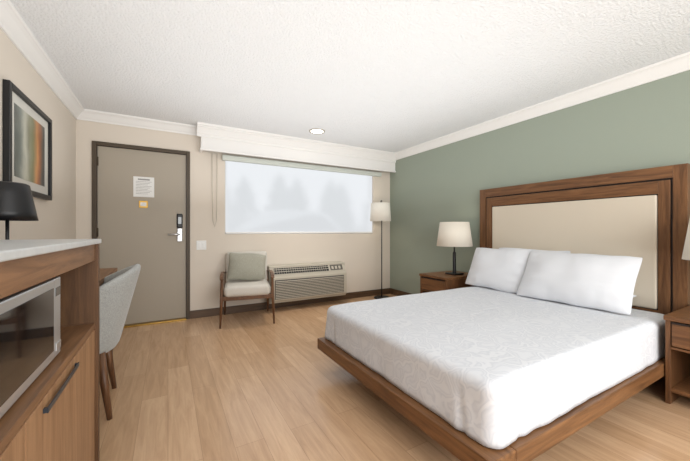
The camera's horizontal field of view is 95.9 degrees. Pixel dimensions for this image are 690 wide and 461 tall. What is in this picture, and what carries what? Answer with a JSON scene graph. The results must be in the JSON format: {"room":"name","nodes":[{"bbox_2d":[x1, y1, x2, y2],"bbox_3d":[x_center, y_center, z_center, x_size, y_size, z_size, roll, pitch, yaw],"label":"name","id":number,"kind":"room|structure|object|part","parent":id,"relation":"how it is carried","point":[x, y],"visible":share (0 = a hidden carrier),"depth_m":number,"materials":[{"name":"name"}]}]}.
{"room":"hotel room","nodes":[
{"label":"hotel room","id":0,"kind":"room"},
{"bbox_2d":[0,28,75,239],"bbox_3d":[-1.433,-0.100,0.629,0.120,2.440,6.310,0,0,-30],"label":"wall","id":1,"kind":"structure","parent":0,"point":[56,216],"depth_m":2.62,"materials":[{"name":"beige paint"}]},
{"bbox_2d":[3,79,51,199],"bbox_3d":[-2.260,-0.585,2.240,0.033,0.670,0.800,0,0,-30],"label":"framed picture","id":2,"kind":"object","parent":1,"relation":"attached to","point":[27,130],"visible":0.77,"depth_m":2.15,"materials":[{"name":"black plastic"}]},
{"bbox_2d":[14,103,44,186],"bbox_3d":[-2.261,-0.585,2.240,0.002,0.470,0.560,0,0,-30],"label":"artwork","id":3,"kind":"object","parent":2,"relation":"attached to","point":[29,133],"depth_m":2.20},
{"bbox_2d":[0,0,83,118],"bbox_3d":[-1.343,-1.268,0.679,0.085,0.105,6.310,0,0,-30],"label":"trim","id":4,"kind":"structure","parent":1,"relation":"attached to","point":[12,24],"depth_m":2.23,"materials":[{"name":"white paint"}]},
{"bbox_2d":[76,119,389,310],"bbox_3d":[-1.108,-0.100,4.530,4.544,2.440,0.150,0,0,-30],"label":"wall","id":5,"kind":"structure","parent":0,"point":[360,252],"depth_m":4.11,"materials":[{"name":"beige paint"}]},
{"bbox_2d":[77,109,196,135],"bbox_3d":[-2.384,-1.268,3.668,1.234,0.105,0.085,0,0,-30],"label":"trim","id":6,"kind":"structure","parent":5,"relation":"attached to","point":[86,114],"depth_m":3.63,"materials":[{"name":"white paint"}]},
{"bbox_2d":[92,141,189,327],"bbox_3d":[-2.404,0.060,3.726,0.979,2.120,0.166,0,0,-30],"label":"door","id":7,"kind":"structure","parent":5,"relation":"in","point":[156,237],"depth_m":3.73,"materials":[{"name":"brown metal"}]},
{"bbox_2d":[133,176,153,196],"bbox_3d":[-2.403,-0.520,3.716,0.210,0.240,0.004,0,0,-30],"label":"notice","id":8,"kind":"object","parent":7,"relation":"attached to","point":[142,186],"visible":1,"depth_m":3.71,"materials":[{"name":"white paper"}]},
{"bbox_2d":[139,201,147,207],"bbox_3d":[-2.407,-0.312,3.712,0.090,0.085,0.006,0,0,-30],"label":"plaque","id":9,"kind":"object","parent":7,"relation":"attached to","point":[142,204],"visible":1,"depth_m":3.71,"materials":[{"name":"gold metal"}]},
{"bbox_3d":[-2.072,0.055,3.898,0.060,0.170,0.018,0,0,-30],"label":"lock plate","id":10,"kind":"part","parent":7,"relation":"part of","materials":[{"name":"silver metal"}]},
{"bbox_2d":[196,241,205,249],"bbox_3d":[-1.853,0.190,4.014,0.116,0.120,0.010,0,0,-30],"label":"light switch","id":11,"kind":"object","parent":5,"relation":"attached to","point":[200,245],"visible":1,"depth_m":4.01,"materials":[{"name":"white plastic"}]},
{"bbox_2d":[225,161,349,233],"bbox_3d":[-0.602,-0.480,4.830,2.407,1.060,0.070,0,0,-30],"label":"window","id":12,"kind":"structure","parent":5,"relation":"in","point":[225,161],"depth_m":4.21,"materials":[{"name":"white paint"}]},
{"bbox_2d":[212,155,381,233],"bbox_3d":[-0.565,-0.483,4.729,2.703,1.054,0.098,0,0,-30],"label":"roller shade","id":13,"kind":"object","parent":12,"relation":"attached to","point":[264,196],"visible":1,"depth_m":4.65,"materials":[{"name":"grey fabric"}]},
{"bbox_3d":[-1.706,-0.529,4.069,0.066,0.963,0.006,0,0,-30],"label":"pull cord","id":14,"kind":"part","parent":13,"relation":"part of","materials":[{"name":"beige plastic"}]},
{"bbox_3d":[-0.568,0.032,4.772,2.387,0.024,0.020,0,0,-30],"label":"rail","id":15,"kind":"part","parent":13,"relation":"part of","materials":[{"name":"white plastic"}]},
{"bbox_2d":[190,288,389,318],"bbox_3d":[-0.582,1.070,4.735,3.187,0.100,0.014,0,0,-30],"label":"baseboard","id":16,"kind":"structure","parent":5,"relation":"attached to","point":[256,306],"depth_m":4.50,"materials":[{"name":"brown wood"}]},
{"bbox_2d":[197,122,395,172],"bbox_3d":[-0.496,-1.163,4.652,3.120,0.315,0.244,0,0,-30],"label":"window valance","id":17,"kind":"object","parent":5,"relation":"attached to","point":[214,138],"visible":0.98,"depth_m":4.42,"materials":[{"name":"white paint"}]},
{"bbox_2d":[266,261,346,303],"bbox_3d":[-0.543,0.750,4.603,1.200,0.511,0.255,0,0,-30],"label":"air conditioner","id":18,"kind":"object","parent":5,"relation":"attached to","point":[302,281],"visible":0.97,"depth_m":4.49,"materials":[{"name":"beige plastic"}]},
{"bbox_2d":[273,265,328,274],"bbox_3d":[-0.618,0.560,4.491,0.840,0.090,0.062,0,0,-30],"label":"vent","id":19,"kind":"object","parent":18,"relation":"attached to","point":[283,269],"depth_m":4.47,"materials":[{"name":"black plastic"}]},
{"bbox_3d":[-0.498,0.804,4.524,1.180,0.358,0.055,0,0,-30],"label":"panel","id":20,"kind":"part","parent":18,"relation":"part of","materials":[{"name":"beige plastic"}]},
{"bbox_3d":[-0.136,0.561,4.767,0.210,0.088,0.058,0,0,-30],"label":"control panel","id":21,"kind":"part","parent":18,"relation":"part of","materials":[{"name":"grey plastic"}]},
{"bbox_2d":[10,0,689,152],"bbox_3d":[0.482,-1.370,1.736,4.544,0.100,6.580,0,0,-30],"label":"ceiling","id":22,"kind":"structure","parent":0,"point":[394,76],"depth_m":2.35,"materials":[{"name":"white paint"}]},
{"bbox_2d":[309,128,324,133],"bbox_3d":[-0.370,-1.313,4.127,0.210,0.014,0.210,0,0,-30],"label":"recessed light","id":23,"kind":"object","parent":22,"relation":"in","point":[316,130],"visible":1,"depth_m":4.13,"materials":[{"name":"beige plastic"}]},
{"bbox_2d":[100,294,689,460],"bbox_3d":[0.482,1.170,1.736,4.544,0.100,6.580,0,0,-30],"label":"floor","id":24,"kind":"structure","parent":0,"point":[250,388],"depth_m":1.94,"materials":[{"name":"wood"}]},
{"bbox_2d":[0,244,99,460],"bbox_3d":[-1.016,0.590,0.630,0.597,1.060,1.500,0,0,-30],"label":"storage cabinet","id":25,"kind":"object","parent":24,"relation":"on","point":[57,417],"visible":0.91,"depth_m":1.02,"materials":[{"name":"brown wood"}]},
{"bbox_3d":[-0.582,0.747,0.427,0.020,0.606,0.652,0,0,-30],"label":"door","id":26,"kind":"part","parent":25,"relation":"part of","materials":[{"name":"brown wood"}]},
{"bbox_2d":[0,277,60,417],"bbox_3d":[-0.983,0.284,0.729,0.372,0.262,0.500,0,0,-30],"label":"microwave","id":27,"kind":"object","parent":25,"relation":"on","point":[30,340],"visible":0.94,"depth_m":0.78,"materials":[{"name":"silver metal"}]},
{"bbox_3d":[-0.941,0.278,1.005,0.019,0.250,0.062,0,0,-30],"label":"control panel","id":28,"kind":"part","parent":27,"relation":"part of","materials":[{"name":"silver metal"}]},
{"bbox_2d":[0,323,94,453],"bbox_3d":[-1.014,0.427,0.631,0.569,0.025,1.440,0,0,-30],"label":"niche shelf","id":29,"kind":"object","parent":25,"relation":"attached to","point":[74,337],"depth_m":0.85,"materials":[{"name":"brown wood"}]},
{"bbox_2d":[0,239,100,261],"bbox_3d":[-1.014,0.049,0.631,0.605,0.021,1.520,0,0,-30],"label":"countertop","id":30,"kind":"structure","parent":25,"relation":"on","point":[9,249],"depth_m":0.84,"materials":[{"name":"grey stone"}]},
{"bbox_3d":[-0.938,0.747,1.051,0.020,0.606,0.775,0,0,-30],"label":"door","id":31,"kind":"part","parent":25,"relation":"part of","materials":[{"name":"brown wood"}]},
{"bbox_3d":[-0.869,0.475,0.961,0.012,0.014,0.330,0,0,-30],"label":"handle","id":32,"kind":"part","parent":25,"relation":"part of","materials":[{"name":"grey metal"}]},
{"bbox_3d":[-1.380,0.590,1.269,0.597,1.060,0.030,0,0,-30],"label":"panel","id":33,"kind":"part","parent":25,"relation":"part of","materials":[{"name":"brown wood"}]},
{"bbox_2d":[100,268,116,353],"bbox_3d":[-1.840,0.725,1.959,0.480,0.790,1.575,0,0,-30],"label":"desk","id":34,"kind":"object","parent":24,"relation":"on","point":[104,272],"visible":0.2,"depth_m":2.47,"materials":[{"name":"brown wood"}]},
{"bbox_2d":[0,181,38,239],"bbox_3d":[-1.645,0.048,1.515,0.218,0.564,0.218,0,0,-30],"label":"desk lamp","id":35,"kind":"object","parent":34,"relation":"on","point":[16,199],"visible":0.81,"depth_m":1.48,"materials":[{"name":"black metal"}]},
{"bbox_3d":[-1.645,0.070,1.515,0.014,0.480,0.014,0,0,-30],"label":"stem","id":36,"kind":"part","parent":35,"relation":"part of","materials":[{"name":"black metal"}]},
{"bbox_3d":[-1.645,-0.142,1.515,0.218,0.184,0.218,0,0,-30],"label":"lamp shade","id":37,"kind":"part","parent":35,"relation":"part of","materials":[{"name":"black plastic"}]},
{"bbox_2d":[100,264,140,420],"bbox_3d":[-1.647,0.674,1.944,0.620,0.896,0.590,0,0,-34],"label":"desk chair","id":38,"kind":"object","parent":24,"relation":"on","point":[117,289],"visible":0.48,"depth_m":1.88,"materials":[{"name":"light grey fabric"},{"name":"walnut wood"}]},
{"bbox_3d":[-1.435,0.924,1.854,0.103,0.397,0.054,0,0,-4],"label":"leg","id":39,"kind":"part","parent":38,"relation":"part of","materials":[{"name":"brown wood"}]},
{"bbox_3d":[-1.649,0.924,2.174,0.054,0.397,0.103,0,0,26],"label":"leg","id":40,"kind":"part","parent":38,"relation":"part of","materials":[{"name":"brown wood"}]},
{"bbox_3d":[-1.574,0.485,1.992,0.458,0.529,0.595,0,0,-34],"label":"backrest","id":41,"kind":"part","parent":38,"relation":"part of","materials":[{"name":"grey fabric"}]},
{"bbox_2d":[219,251,274,328],"bbox_3d":[-1.242,0.703,3.952,0.626,0.838,0.659,0,0,-19],"label":"armchair","id":42,"kind":"object","parent":24,"relation":"on","point":[233,290],"visible":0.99,"depth_m":3.71,"materials":[{"name":"white fabric"}]},
{"bbox_3d":[-1.425,0.840,3.574,0.035,0.561,0.059,0,0,23],"label":"leg","id":43,"kind":"part","parent":42,"relation":"part of","materials":[{"name":"brown wood"}]},
{"bbox_3d":[-1.503,0.545,3.838,0.062,0.057,0.592,0,0,-16],"label":"armrest","id":44,"kind":"part","parent":42,"relation":"part of","materials":[{"name":"brown wood"}]},
{"bbox_3d":[-1.571,0.730,4.110,0.057,0.785,0.104,0,0,-19],"label":"leg","id":45,"kind":"part","parent":42,"relation":"part of","materials":[{"name":"brown wood"}]},
{"bbox_2d":[227,253,265,279],"bbox_3d":[-1.251,0.457,3.977,0.478,0.349,0.196,0,0,-21],"label":"throw cushion","id":46,"kind":"object","parent":42,"relation":"on","point":[242,266],"visible":1,"depth_m":3.92,"materials":[{"name":"fabric"}]},
{"bbox_3d":[-1.319,0.488,4.181,0.530,0.410,0.100,0,-13,-19],"label":"backrest","id":47,"kind":"part","parent":42,"relation":"part of","materials":[{"name":"fabric"}]},
{"bbox_3d":[-1.229,0.790,3.914,0.580,0.050,0.522,0,0,-19],"label":"seat frame","id":48,"kind":"part","parent":42,"relation":"part of","materials":[{"name":"brown wood"}]},
{"bbox_2d":[224,279,270,296],"bbox_3d":[-1.225,0.710,3.900,0.530,0.130,0.550,0,0,-19],"label":"seat cushion","id":49,"kind":"object","parent":42,"relation":"on","point":[232,288],"depth_m":3.68,"materials":[{"name":"fabric"}]},
{"bbox_3d":[-1.076,0.730,4.277,0.057,0.785,0.104,0,0,-19],"label":"leg","id":50,"kind":"part","parent":42,"relation":"part of","materials":[{"name":"brown wood"}]},
{"bbox_3d":[-0.966,0.545,4.020,0.062,0.057,0.592,0,0,-21],"label":"armrest","id":51,"kind":"part","parent":42,"relation":"part of","materials":[{"name":"brown wood"}]},
{"bbox_3d":[-0.867,0.840,3.760,0.059,0.561,0.034,0,0,44],"label":"leg","id":52,"kind":"part","parent":42,"relation":"part of","materials":[{"name":"brown wood"}]},
{"bbox_2d":[370,200,390,298],"bbox_3d":[0.584,0.310,5.119,0.344,1.620,0.344,0,0,-30],"label":"floor lamp","id":53,"kind":"object","parent":24,"relation":"on","point":[380,211],"visible":0.89,"depth_m":5.00,"materials":[{"name":"white fabric"}]},
{"bbox_3d":[0.584,-0.302,5.119,0.344,0.295,0.344,0,0,-30],"label":"lamp shade","id":54,"kind":"part","parent":53,"relation":"part of","materials":[{"name":"beige fabric"}]},
{"bbox_2d":[419,270,474,292],"bbox_3d":[1.327,0.835,3.943,0.612,0.570,0.452,0,0,-30],"label":"nightstand","id":55,"kind":"object","parent":24,"relation":"on","point":[431,281],"visible":0.43,"depth_m":3.77,"materials":[{"name":"brown wood"}]},
{"bbox_3d":[1.228,0.850,4.125,0.595,0.540,0.025,0,0,-30],"label":"panel","id":56,"kind":"part","parent":55,"relation":"part of","materials":[{"name":"brown wood"}]},
{"bbox_3d":[1.309,0.668,3.933,0.554,0.147,0.380,0,0,-30],"label":"drawer","id":57,"kind":"part","parent":55,"relation":"part of","materials":[{"name":"brown wood"}]},
{"bbox_2d":[437,222,472,275],"bbox_3d":[1.371,0.220,3.899,0.430,0.660,0.430,0,0,-30],"label":"table lamp","id":58,"kind":"object","parent":55,"relation":"on","point":[450,234],"visible":1,"depth_m":3.74,"materials":[{"name":"white fabric"}]},
{"bbox_3d":[1.371,0.330,3.899,0.052,0.400,0.052,0,0,-30],"label":"stem","id":59,"kind":"part","parent":58,"relation":"part of","materials":[{"name":"black metal"}]},
{"bbox_3d":[1.371,0.045,3.899,0.430,0.300,0.430,0,0,-30],"label":"lamp shade","id":60,"kind":"part","parent":58,"relation":"part of","materials":[{"name":"beige fabric"}]},
{"bbox_3d":[1.433,0.850,3.764,0.595,0.540,0.025,0,0,-30],"label":"panel","id":61,"kind":"part","parent":55,"relation":"part of","materials":[{"name":"brown wood"}]},
{"bbox_2d":[317,337,664,460],"bbox_3d":[1.139,0.995,2.395,2.250,0.250,1.565,0,0,-30],"label":"platform bed","id":62,"kind":"object","parent":24,"relation":"on","point":[540,440],"visible":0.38,"depth_m":1.51,"materials":[{"name":"brown wood"}]},
{"bbox_3d":[0.227,0.912,1.875,0.150,0.085,1.565,0,0,-30],"label":"foot rail","id":63,"kind":"part","parent":62,"relation":"part of","materials":[{"name":"brown wood"}]},
{"bbox_3d":[1.562,0.912,1.804,2.099,0.085,0.120,0,0,-30],"label":"rail","id":64,"kind":"part","parent":62,"relation":"part of","materials":[{"name":"brown wood"}]},
{"bbox_2d":[631,309,663,314],"bbox_3d":[1.202,0.753,2.442,2.165,0.233,1.435,0,0,-30],"label":"mattress","id":65,"kind":"object","parent":62,"relation":"on","point":[631,309],"visible":0.05,"depth_m":2.43,"materials":[{"name":"white fabric"}]},
{"bbox_2d":[325,286,664,448],"bbox_3d":[1.075,0.733,2.366,2.032,0.262,1.534,0,0,-30],"label":"coverlet","id":66,"kind":"object","parent":65,"relation":"on","point":[498,367],"visible":0.88,"depth_m":1.72,"materials":[{"name":"white fabric"}]},
{"bbox_2d":[465,248,532,292],"bbox_3d":[1.601,0.398,3.259,0.264,0.430,0.664,0,0,-29],"label":"pillow","id":67,"kind":"object","parent":66,"relation":"on","point":[503,270],"visible":0.88,"depth_m":3.16,"materials":[{"name":"white fabric"}]},
{"bbox_2d":[517,251,642,314],"bbox_3d":[1.901,0.398,2.601,0.296,0.410,0.830,0,0,-27],"label":"pillow","id":68,"kind":"object","parent":66,"relation":"on","point":[596,281],"visible":1,"depth_m":2.46,"materials":[{"name":"white fabric"}]},
{"bbox_2d":[499,248,569,252],"bbox_3d":[1.907,0.395,3.203,0.138,0.414,0.724,0,0,-31],"label":"pillow","id":69,"kind":"object","parent":65,"relation":"on","point":[499,248],"visible":0.06,"depth_m":3.08,"materials":[{"name":"white fabric"}]},
{"bbox_2d":[663,306,689,403],"bbox_3d":[2.446,0.835,1.977,0.612,0.570,0.452,0,0,-30],"label":"nightstand","id":70,"kind":"object","parent":24,"relation":"on","point":[677,323],"visible":1,"depth_m":2.01,"materials":[{"name":"brown wood"}]},
{"bbox_3d":[2.185,0.592,1.828,0.010,0.011,0.380,0,0,-30],"label":"finger pull","id":71,"kind":"part","parent":70,"relation":"part of","materials":[{"name":"black wood"}]},
{"bbox_2d":[671,346,689,353],"bbox_3d":[2.445,0.757,1.976,0.575,0.015,0.390,0,0,-30],"label":"shelf","id":72,"kind":"object","parent":70,"relation":"attached to","point":[678,348],"depth_m":1.96,"materials":[{"name":"brown wood"}]},
{"bbox_2d":[671,375,689,397],"bbox_3d":[2.445,1.028,1.976,0.575,0.025,0.390,0,0,-30],"label":"shelf","id":73,"kind":"object","parent":70,"relation":"attached to","point":[681,386],"depth_m":2.02,"materials":[{"name":"brown wood"}]},
{"bbox_3d":[2.428,0.668,1.967,0.554,0.147,0.380,0,0,-30],"label":"drawer","id":74,"kind":"part","parent":70,"relation":"part of","materials":[{"name":"brown wood"}]},
{"bbox_2d":[682,219,689,259],"bbox_3d":[2.462,0.220,1.982,0.430,0.660,0.430,0,0,-30],"label":"table lamp","id":75,"kind":"object","parent":70,"relation":"on","point":[686,251],"visible":1,"depth_m":2.08,"materials":[{"name":"beige fabric"}]},
{"bbox_2d":[390,70,689,293],"bbox_3d":[2.412,-0.100,2.817,0.120,2.440,6.310,0,0,-30],"label":"wall","id":76,"kind":"structure","parent":0,"point":[647,125],"depth_m":3.46,"materials":[{"name":"green paint"}]},
{"bbox_2d":[390,288,411,295],"bbox_3d":[2.357,1.070,2.778,0.014,0.100,6.296,0,0,-30],"label":"baseboard","id":77,"kind":"structure","parent":76,"relation":"attached to","point":[392,291],"depth_m":5.30,"materials":[{"name":"brown wood"}]},
{"bbox_2d":[395,52,689,159],"bbox_3d":[2.323,-1.268,2.767,0.085,0.105,6.310,0,0,-30],"label":"trim","id":78,"kind":"structure","parent":76,"relation":"attached to","point":[680,63],"depth_m":3.01,"materials":[{"name":"white paint"}]},
{"bbox_2d":[480,163,689,314],"bbox_3d":[2.140,0.184,3.105,0.065,1.372,1.780,0,0,-30],"label":"headboard","id":79,"kind":"object","parent":76,"relation":"attached to","point":[642,213],"visible":0.66,"depth_m":2.71,"materials":[{"name":"beige fabric"}]},
{"bbox_3d":[2.140,0.172,3.105,0.065,0.912,1.444,0,0,-30],"label":"upholstered panel","id":80,"kind":"part","parent":79,"relation":"part of","materials":[{"name":"beige fabric"}]},
{"bbox_3d":[2.140,-0.341,3.106,0.063,0.102,1.456,0,0,-30],"label":"rail","id":81,"kind":"part","parent":79,"relation":"part of","materials":[{"name":"brown wood"}]},
{"bbox_3d":[2.140,-0.455,3.106,0.063,0.095,1.620,0,0,-30],"label":"rail","id":82,"kind":"part","parent":79,"relation":"part of","materials":[{"name":"brown wood"}]},
{"bbox_3d":[2.140,0.697,3.106,0.063,0.126,1.456,0,0,-30],"label":"rail","id":83,"kind":"part","parent":79,"relation":"part of","materials":[{"name":"brown wood"}]}
]}

